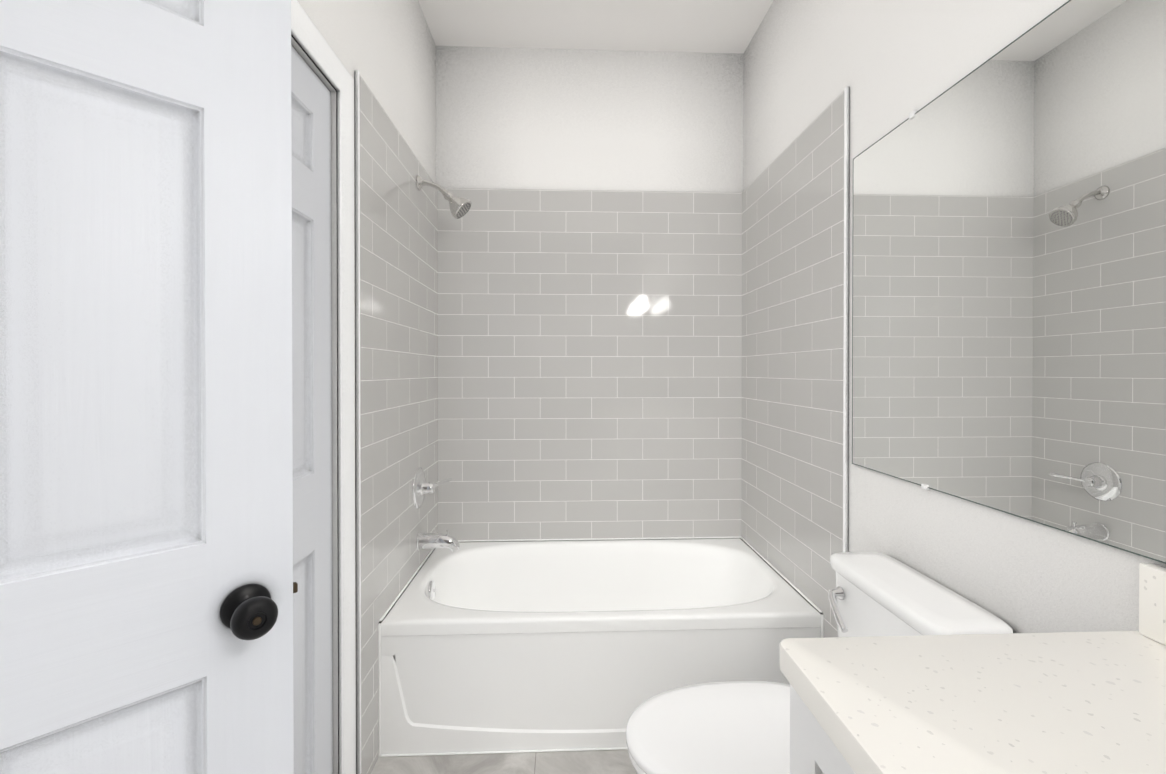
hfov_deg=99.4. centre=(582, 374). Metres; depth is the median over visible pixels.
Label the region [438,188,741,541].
wall tile
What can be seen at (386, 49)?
wall
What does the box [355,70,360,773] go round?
trim
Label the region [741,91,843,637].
wall tile
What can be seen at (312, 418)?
closet door
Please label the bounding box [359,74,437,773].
wall tile
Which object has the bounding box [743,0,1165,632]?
wall
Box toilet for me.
[626,552,1012,773]
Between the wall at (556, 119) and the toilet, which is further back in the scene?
the wall at (556, 119)
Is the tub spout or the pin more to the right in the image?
the tub spout
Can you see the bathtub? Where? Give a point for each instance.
(517, 646)
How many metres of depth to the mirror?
0.94 m
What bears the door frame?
attached to the wall at (386, 49)
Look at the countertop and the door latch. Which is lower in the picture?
the countertop
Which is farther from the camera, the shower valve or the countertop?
the shower valve
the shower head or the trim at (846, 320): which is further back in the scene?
the shower head
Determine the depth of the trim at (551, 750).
1.67 m
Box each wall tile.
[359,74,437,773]
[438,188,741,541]
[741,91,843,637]
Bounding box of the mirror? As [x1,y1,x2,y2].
[852,0,1165,563]
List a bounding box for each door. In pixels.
[0,0,293,773]
[291,45,332,773]
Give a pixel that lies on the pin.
(256, 621)
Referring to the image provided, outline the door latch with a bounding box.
[293,582,297,592]
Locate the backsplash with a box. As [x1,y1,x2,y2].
[1139,563,1165,646]
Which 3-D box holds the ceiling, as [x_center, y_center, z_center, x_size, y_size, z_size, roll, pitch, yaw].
[-0.090,-1.645,0.551,2.139,0.100,3.974,0,0,-2]
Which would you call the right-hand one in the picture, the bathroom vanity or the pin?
the bathroom vanity
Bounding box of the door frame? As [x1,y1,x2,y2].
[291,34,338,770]
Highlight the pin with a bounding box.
[252,617,261,625]
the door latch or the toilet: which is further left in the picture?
the door latch
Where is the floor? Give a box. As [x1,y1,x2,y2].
[371,749,636,773]
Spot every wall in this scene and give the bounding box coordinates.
[291,0,435,773]
[436,46,743,192]
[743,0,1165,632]
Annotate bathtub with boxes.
[381,539,820,754]
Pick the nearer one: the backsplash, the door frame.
the backsplash
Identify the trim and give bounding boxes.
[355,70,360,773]
[378,536,823,756]
[843,87,849,551]
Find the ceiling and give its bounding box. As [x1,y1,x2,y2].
[418,0,773,53]
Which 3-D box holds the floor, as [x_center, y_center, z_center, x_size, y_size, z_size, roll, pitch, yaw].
[-0.090,1.325,0.568,2.139,0.100,3.974,0,0,-2]
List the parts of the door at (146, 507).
knob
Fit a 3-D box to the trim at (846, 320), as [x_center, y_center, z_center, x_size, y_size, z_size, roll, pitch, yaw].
[0.834,0.181,1.567,0.012,2.176,0.013,0,0,-2]
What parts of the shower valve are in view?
plate, lever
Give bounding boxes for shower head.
[416,175,471,218]
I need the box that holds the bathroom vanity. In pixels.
[779,667,858,773]
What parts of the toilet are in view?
seat, handle, tank, lid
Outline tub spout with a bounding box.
[416,529,459,551]
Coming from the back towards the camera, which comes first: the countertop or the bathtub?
the bathtub
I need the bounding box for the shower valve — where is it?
[413,468,451,508]
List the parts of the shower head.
arm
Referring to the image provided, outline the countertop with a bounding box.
[779,631,1165,773]

